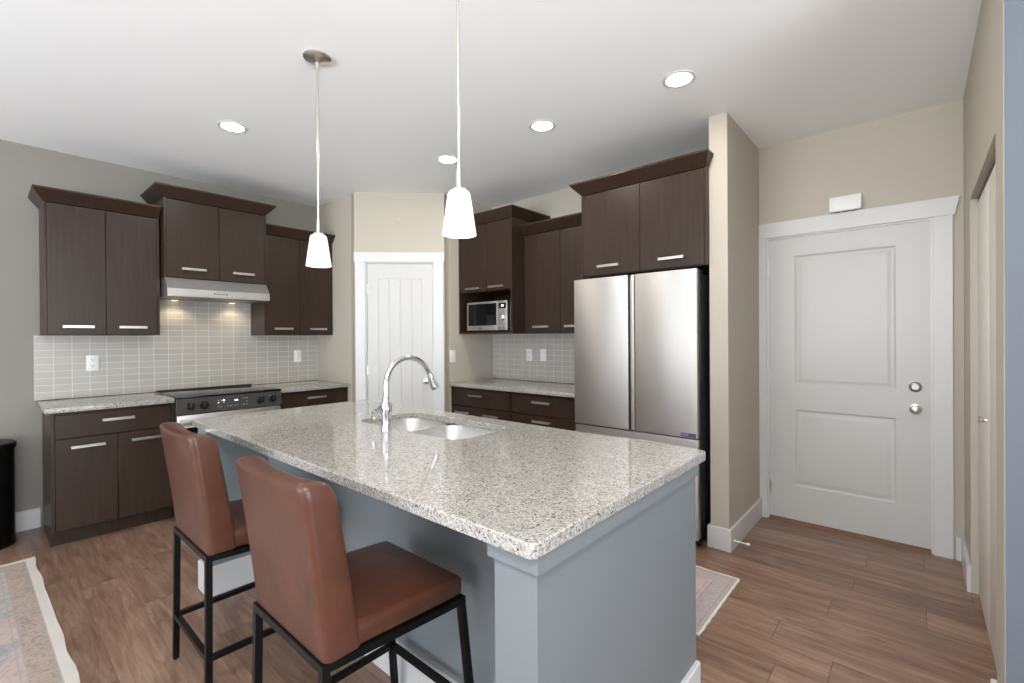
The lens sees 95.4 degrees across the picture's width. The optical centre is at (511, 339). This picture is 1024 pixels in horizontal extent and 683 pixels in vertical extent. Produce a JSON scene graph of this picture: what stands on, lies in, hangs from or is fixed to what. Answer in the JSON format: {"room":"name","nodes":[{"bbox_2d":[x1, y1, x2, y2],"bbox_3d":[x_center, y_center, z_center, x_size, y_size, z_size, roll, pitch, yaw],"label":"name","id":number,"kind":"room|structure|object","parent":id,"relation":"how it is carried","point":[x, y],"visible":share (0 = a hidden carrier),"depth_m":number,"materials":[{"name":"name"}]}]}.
{"room":"kitchen","nodes":[
{"label":"kitchen","id":0,"kind":"room"},
{"bbox_2d":[0,139,316,525],"bbox_3d":[-4.099,-0.010,2.690,0.120,2.745,6.062,0,0,41],"label":"wall","id":1,"kind":"structure","parent":0,"point":[22,166],"depth_m":3.33,"materials":[{"name":"grey paint"}]},
{"bbox_2d":[15,507,40,531],"bbox_3d":[-4.722,1.299,1.868,0.016,0.140,3.986,0,0,41],"label":"baseboard","id":2,"kind":"structure","parent":1,"relation":"attached to","point":[28,519],"depth_m":3.32,"materials":[{"name":"white wood"}]},
{"bbox_2d":[28,184,160,334],"bbox_3d":[-3.083,-0.529,3.464,0.395,0.995,0.695,0,0,41],"label":"upper cabinet","id":3,"kind":"object","parent":1,"relation":"attached to","point":[99,255],"visible":1,"depth_m":3.35,"materials":[{"name":"brown wood"}]},
{"bbox_2d":[34,300,317,400],"bbox_3d":[-2.747,0.041,4.140,0.009,0.784,2.099,0,0,41],"label":"backsplash","id":4,"kind":"structure","parent":1,"relation":"attached to","point":[198,344],"depth_m":4.00,"materials":[{"name":"tile"}]},
{"bbox_2d":[86,355,98,370],"bbox_3d":[-3.224,0.182,3.579,0.010,0.120,0.074,0,0,41],"label":"wall outlet","id":5,"kind":"object","parent":4,"relation":"attached to","point":[92,361],"visible":1,"depth_m":3.58,"materials":[{"name":"white plastic"}]},
{"bbox_2d":[294,350,300,361],"bbox_3d":[-2.191,0.171,4.762,0.010,0.120,0.074,0,0,41],"label":"light switch","id":6,"kind":"object","parent":4,"relation":"attached to","point":[297,353],"visible":1,"depth_m":4.76,"materials":[{"name":"white plastic"}]},
{"bbox_2d":[140,181,275,284],"bbox_3d":[-2.570,-0.835,3.985,0.485,0.704,0.875,0,0,41],"label":"upper cabinet","id":7,"kind":"object","parent":1,"relation":"attached to","point":[203,235],"visible":0.99,"depth_m":3.81,"materials":[{"name":"brown wood"}]},
{"bbox_2d":[159,277,269,303],"bbox_3d":[-2.558,-0.406,3.978,0.490,0.152,0.741,0,0,41],"label":"range hood","id":8,"kind":"object","parent":1,"relation":"attached to","point":[173,289],"visible":0.94,"depth_m":3.81,"materials":[{"name":"silver metal"}]},
{"bbox_2d":[251,223,334,334],"bbox_3d":[-2.132,-0.541,4.554,0.395,1.000,0.652,0,0,41],"label":"upper cabinet","id":9,"kind":"object","parent":1,"relation":"attached to","point":[300,303],"visible":0.84,"depth_m":4.42,"materials":[{"name":"brown wood"}]},
{"bbox_2d":[318,193,354,400],"bbox_3d":[-1.816,-0.031,4.787,0.802,2.745,0.100,0,0,41],"label":"wall","id":10,"kind":"structure","parent":0,"point":[336,352],"depth_m":4.61,"materials":[{"name":"beige paint"}]},
{"bbox_2d":[354,192,445,411],"bbox_3d":[-1.078,-0.035,4.524,0.856,2.745,0.100,0,0,-4],"label":"wall","id":11,"kind":"structure","parent":0,"point":[377,225],"depth_m":4.47,"materials":[{"name":"beige paint"}]},
{"bbox_2d":[365,264,432,409],"bbox_3d":[-1.087,0.295,4.470,0.645,2.045,0.103,0,0,-4],"label":"door","id":12,"kind":"structure","parent":11,"relation":"in","point":[400,296],"depth_m":4.49,"materials":[{"name":"grey wood"}]},
{"bbox_2d":[353,252,444,410],"bbox_3d":[-1.075,0.253,4.515,0.856,2.170,0.119,0,0,-4],"label":"trim","id":13,"kind":"structure","parent":11,"relation":"attached to","point":[361,259],"depth_m":4.46,"materials":[{"name":"grey wood"}]},
{"bbox_2d":[445,195,492,423],"bbox_3d":[-0.408,-0.040,4.853,0.100,2.745,0.723,0,0,41],"label":"wall","id":14,"kind":"structure","parent":0,"point":[474,352],"depth_m":4.63,"materials":[{"name":"beige paint"}]},
{"bbox_2d":[450,350,455,361],"bbox_3d":[-0.582,0.164,4.569,0.010,0.120,0.074,0,0,41],"label":"light switch","id":15,"kind":"object","parent":14,"relation":"attached to","point":[452,352],"visible":1,"depth_m":4.56,"materials":[{"name":"white plastic"}]},
{"bbox_2d":[0,0,981,207],"bbox_3d":[-0.341,-1.449,0.449,8.897,0.100,8.048,0,0,41],"label":"ceiling","id":16,"kind":"structure","parent":0,"point":[147,85],"depth_m":2.53,"materials":[{"name":"white paint"}]},
{"bbox_2d":[217,121,246,132],"bbox_3d":[-1.838,-1.395,3.063,0.172,0.006,0.172,0,0,41],"label":"recessed light","id":17,"kind":"object","parent":16,"relation":"in","point":[230,126],"visible":1,"depth_m":3.05,"materials":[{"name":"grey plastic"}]},
{"bbox_2d":[303,49,331,267],"bbox_3d":[-0.963,-0.882,2.310,0.132,1.036,0.132,0,0,41],"label":"pendant lamp","id":18,"kind":"object","parent":16,"relation":"hanging from","point":[318,255],"visible":1,"depth_m":2.29,"materials":[{"name":"white glass"}]},
{"bbox_2d":[436,155,456,163],"bbox_3d":[-0.504,-1.405,3.646,0.172,0.006,0.172,0,0,41],"label":"recessed light","id":19,"kind":"object","parent":16,"relation":"in","point":[445,159],"visible":0.94,"depth_m":3.64,"materials":[{"name":"white plastic"}]},
{"bbox_2d":[442,0,475,238],"bbox_3d":[-0.188,-0.885,1.634,0.132,1.036,0.132,0,0,41],"label":"pendant lamp","id":20,"kind":"object","parent":16,"relation":"hanging from","point":[459,223],"visible":1,"depth_m":1.61,"materials":[{"name":"beige glass"}]},
{"bbox_2d":[529,120,554,131],"bbox_3d":[0.201,-1.408,3.078,0.172,0.006,0.172,0,0,41],"label":"recessed light","id":21,"kind":"object","parent":16,"relation":"in","point":[539,125],"visible":1,"depth_m":3.07,"materials":[{"name":"white plastic"}]},
{"bbox_2d":[662,70,695,87],"bbox_3d":[0.907,-1.410,2.530,0.172,0.006,0.172,0,0,41],"label":"recessed light","id":22,"kind":"object","parent":16,"relation":"in","point":[678,79],"visible":1,"depth_m":2.53,"materials":[{"name":"white plastic"}]},
{"bbox_2d":[0,513,996,682],"bbox_3d":[-0.323,1.396,0.459,8.897,0.100,8.048,0,0,41],"label":"floor","id":23,"kind":"structure","parent":0,"point":[807,604],"depth_m":2.26,"materials":[{"name":"brown wood"}]},
{"bbox_2d":[0,439,16,549],"bbox_3d":[-3.459,1.014,3.013,0.356,0.688,0.356,0,0,41],"label":"trash can","id":24,"kind":"object","parent":23,"relation":"on","point":[8,536],"visible":1,"depth_m":3.04,"materials":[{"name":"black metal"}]},
{"bbox_2d":[0,557,79,682],"bbox_3d":[-2.523,1.355,0.930,3.187,0.006,2.451,0,0,40],"label":"area rug","id":25,"kind":"object","parent":23,"relation":"on","point":[32,641],"visible":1,"depth_m":2.13,"materials":[{"name":"beige fabric"}]},
{"bbox_2d":[42,403,173,546],"bbox_3d":[-2.953,0.914,3.419,0.641,0.878,0.655,0,0,41],"label":"base cabinet","id":26,"kind":"object","parent":23,"relation":"on","point":[105,471],"visible":0.84,"depth_m":3.19,"materials":[{"name":"brown wood"}]},
{"bbox_2d":[36,392,174,413],"bbox_3d":[-2.962,0.456,3.402,0.636,0.035,0.683,0,0,41],"label":"countertop","id":27,"kind":"structure","parent":26,"relation":"on","point":[53,406],"depth_m":3.28,"materials":[{"name":"stone"}]},
{"bbox_2d":[160,422,275,682],"bbox_3d":[-1.115,0.844,1.992,0.464,1.005,0.571,0,0,41],"label":"counter stool","id":28,"kind":"object","parent":23,"relation":"on","point":[213,526],"visible":0.76,"depth_m":1.73,"materials":[{"name":"brown leather"}]},
{"bbox_2d":[155,384,281,514],"bbox_3d":[-2.452,0.885,3.917,0.718,0.926,0.750,0,0,41],"label":"range","id":29,"kind":"object","parent":23,"relation":"on","point":[190,404],"visible":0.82,"depth_m":3.72,"materials":[{"name":"silver metal"}]},
{"bbox_2d":[155,384,280,399],"bbox_3d":[-2.475,0.435,3.934,0.656,0.016,0.750,0,0,41],"label":"cooktop","id":30,"kind":"object","parent":29,"relation":"in","point":[241,390],"depth_m":3.83,"materials":[{"name":"black glass"}]},
{"bbox_2d":[280,387,347,408],"bbox_3d":[-2.027,0.905,4.480,0.641,0.878,0.646,0,0,41],"label":"base cabinet","id":31,"kind":"object","parent":23,"relation":"on","point":[333,395],"visible":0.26,"depth_m":4.28,"materials":[{"name":"brown wood"}]},
{"bbox_2d":[254,380,348,392],"bbox_3d":[-2.025,0.446,4.475,0.636,0.035,0.648,0,0,41],"label":"countertop","id":32,"kind":"structure","parent":31,"relation":"on","point":[295,386],"depth_m":4.38,"materials":[{"name":"stone"}]},
{"bbox_2d":[236,455,473,682],"bbox_3d":[-0.464,0.842,1.424,0.464,1.005,0.571,0,0,41],"label":"counter stool","id":33,"kind":"object","parent":23,"relation":"on","point":[334,607],"visible":1,"depth_m":1.24,"materials":[{"name":"brown leather"}]},
{"bbox_2d":[198,424,700,682],"bbox_3d":[-0.497,0.903,2.128,2.340,0.878,0.993,0,0,41],"label":"kitchen island","id":34,"kind":"object","parent":23,"relation":"on","point":[615,602],"visible":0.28,"depth_m":1.47,"materials":[{"name":"grey paint"}]},
{"bbox_2d":[192,400,705,558],"bbox_3d":[-0.500,0.446,2.148,2.369,0.032,1.058,0,0,41],"label":"island countertop","id":35,"kind":"structure","parent":34,"relation":"on","point":[524,490],"depth_m":1.59,"materials":[{"name":"stone"}]},
{"bbox_2d":[371,355,439,431],"bbox_3d":[-0.519,0.253,2.317,0.102,0.350,0.355,0,0,41],"label":"kitchen faucet","id":36,"kind":"object","parent":35,"relation":"on","point":[385,408],"visible":1,"depth_m":2.19,"materials":[{"name":"silver metal"}]},
{"bbox_2d":[372,418,497,439],"bbox_3d":[-0.411,0.565,2.363,0.814,0.206,0.401,0,0,41],"label":"sink","id":37,"kind":"object","parent":35,"relation":"in","point":[433,428],"visible":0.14,"depth_m":2.48,"materials":[{"name":"silver metal"}]},
{"bbox_2d":[451,386,510,424],"bbox_3d":[-0.111,0.892,4.522,0.772,0.878,0.641,0,0,41],"label":"base cabinet","id":38,"kind":"object","parent":23,"relation":"on","point":[494,404],"visible":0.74,"depth_m":4.28,"materials":[{"name":"brown wood"}]},
{"bbox_2d":[449,378,574,397],"bbox_3d":[0.140,0.433,4.294,1.455,0.035,0.630,0,0,41],"label":"countertop","id":39,"kind":"structure","parent":38,"relation":"on","point":[509,385],"depth_m":4.19,"materials":[{"name":"stone"}]},
{"bbox_2d":[511,392,575,430],"bbox_3d":[0.434,0.891,4.046,0.672,0.878,0.641,0,0,41],"label":"base cabinet","id":40,"kind":"object","parent":23,"relation":"on","point":[558,412],"visible":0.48,"depth_m":3.81,"materials":[{"name":"brown wood"}]},
{"bbox_2d":[574,268,710,544],"bbox_3d":[1.035,0.439,3.478,0.918,1.778,0.657,0,0,41],"label":"refrigerator","id":41,"kind":"object","parent":23,"relation":"on","point":[642,341],"visible":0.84,"depth_m":3.14,"materials":[{"name":"grey metal"}]},
{"bbox_2d":[696,565,739,635],"bbox_3d":[0.407,1.330,2.890,1.707,0.006,0.636,0,0,41],"label":"runner rug","id":42,"kind":"object","parent":23,"relation":"on","point":[713,588],"visible":0.12,"depth_m":2.44,"materials":[{"name":"beige fabric"}]},
{"bbox_2d":[493,188,580,383],"bbox_3d":[0.754,-0.046,4.252,2.441,2.745,0.100,0,0,41],"label":"wall","id":43,"kind":"structure","parent":0,"point":[567,201],"depth_m":4.47,"materials":[{"name":"beige paint"}]},
{"bbox_2d":[459,204,550,333],"bbox_3d":[-0.097,-0.619,4.548,0.766,1.131,0.565,0,0,41],"label":"upper cabinet","id":44,"kind":"object","parent":43,"relation":"attached to","point":[491,262],"visible":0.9,"depth_m":4.32,"materials":[{"name":"brown wood"}]},
{"bbox_2d":[467,300,510,331],"bbox_3d":[-0.128,-0.215,4.538,0.530,0.285,0.408,0,0,41],"label":"microwave","id":45,"kind":"object","parent":44,"relation":"in","point":[493,316],"visible":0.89,"depth_m":4.38,"materials":[{"name":"grey metal"}]},
{"bbox_2d":[493,333,574,383],"bbox_3d":[0.350,0.179,4.534,1.458,0.467,0.009,0,0,41],"label":"backsplash","id":46,"kind":"structure","parent":43,"relation":"attached to","point":[509,350],"depth_m":4.63,"materials":[{"name":"tile"}]},
{"bbox_2d":[526,349,531,360],"bbox_3d":[0.172,0.157,4.676,0.074,0.120,0.010,0,0,41],"label":"wall outlet","id":47,"kind":"object","parent":46,"relation":"attached to","point":[528,351],"visible":1,"depth_m":4.67,"materials":[{"name":"white plastic"}]},
{"bbox_2d":[540,349,545,360],"bbox_3d":[0.305,0.155,4.560,0.074,0.120,0.010,0,0,41],"label":"light switch","id":48,"kind":"object","parent":46,"relation":"attached to","point":[542,351],"visible":1,"depth_m":4.56,"materials":[{"name":"white plastic"}]},
{"bbox_2d":[519,212,586,333],"bbox_3d":[0.497,-0.550,4.143,0.790,0.988,0.395,0,0,41],"label":"upper cabinet","id":49,"kind":"object","parent":43,"relation":"attached to","point":[553,246],"visible":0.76,"depth_m":4.09,"materials":[{"name":"brown wood"}]},
{"bbox_2d":[569,148,713,278],"bbox_3d":[1.049,-0.829,3.473,1.026,0.707,0.675,0,0,41],"label":"upper cabinet","id":50,"kind":"object","parent":43,"relation":"attached to","point":[652,217],"visible":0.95,"depth_m":3.20,"materials":[{"name":"brown wood"}]},
{"bbox_2d":[709,112,759,528],"bbox_3d":[1.561,-0.047,3.237,0.111,2.745,0.766,0,0,41],"label":"wall","id":51,"kind":"structure","parent":0,"point":[734,165],"depth_m":3.00,"materials":[{"name":"beige paint"}]},
{"bbox_2d":[707,498,761,552],"bbox_3d":[1.558,1.255,3.228,0.143,0.140,0.764,0,0,41],"label":"baseboard","id":52,"kind":"structure","parent":51,"relation":"attached to","point":[720,538],"depth_m":2.98,"materials":[{"name":"grey wood"}]},
{"bbox_2d":[734,539,749,545],"bbox_3d":[1.439,1.272,2.913,0.090,0.020,0.020,0,0,41],"label":"door stop","id":53,"kind":"object","parent":51,"relation":"attached to","point":[735,540],"visible":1,"depth_m":2.91,"materials":[{"name":"white plastic"}]},
{"bbox_2d":[759,99,964,558],"bbox_3d":[2.304,-0.052,3.176,1.311,2.745,0.120,0,0,41],"label":"wall","id":54,"kind":"structure","parent":0,"point":[914,156],"depth_m":2.98,"materials":[{"name":"beige paint"}]},
{"bbox_2d":[829,193,861,213],"bbox_3d":[2.233,-0.907,3.120,0.176,0.103,0.045,0,0,41],"label":"door chime","id":55,"kind":"object","parent":54,"relation":"attached to","point":[853,202],"visible":1,"depth_m":3.10,"materials":[{"name":"white plastic"}]},
{"bbox_2d":[768,220,930,548],"bbox_3d":[2.236,0.283,3.159,0.909,2.032,0.112,0,0,41],"label":"door","id":56,"kind":"structure","parent":54,"relation":"in","point":[850,311],"depth_m":3.13,"materials":[{"name":"grey wood"}]},
{"bbox_2d":[769,514,930,554],"bbox_3d":[2.276,1.311,3.196,0.890,0.017,0.135,0,0,41],"label":"threshold","id":57,"kind":"object","parent":54,"relation":"attached to","point":[797,522],"depth_m":3.12,"materials":[{"name":"brown"}]},
{"bbox_2d":[759,195,959,559],"bbox_3d":[2.281,0.234,3.182,1.122,2.174,0.135,0,0,41],"label":"trim","id":58,"kind":"structure","parent":54,"relation":"attached to","point":[940,212],"depth_m":2.84,"materials":[{"name":"grey wood"}]},
{"bbox_2d":[963,0,1005,682],"bbox_3d":[2.196,-0.048,2.130,0.100,2.745,1.838,0,0,41],"label":"wall","id":59,"kind":"structure","parent":0,"point":[983,99],"depth_m":1.91,"materials":[{"name":"beige paint"}]},
{"bbox_2d":[956,536,970,591],"bbox_3d":[2.530,1.251,2.613,0.036,0.140,0.448,0,0,41],"label":"baseboard","id":60,"kind":"structure","parent":59,"relation":"attached to","point":[962,555],"depth_m":2.60,"materials":[{"name":"white wood"}]},
{"bbox_2d":[977,161,996,669],"bbox_3d":[2.060,0.294,2.007,0.064,2.034,1.066,0,0,41],"label":"door","id":61,"kind":"structure","parent":59,"relation":"in","point":[986,419],"depth_m":2.05,"materials":[{"name":"white wood"}]},
{"bbox_2d":[1004,0,1023,682],"bbox_3d":[1.591,-0.042,1.436,0.098,2.745,0.004,0,0,41],"label":"wall","id":62,"kind":"structure","parent":0,"point":[1013,9],"depth_m":1.45,"materials":[{"name":"grey paint"}]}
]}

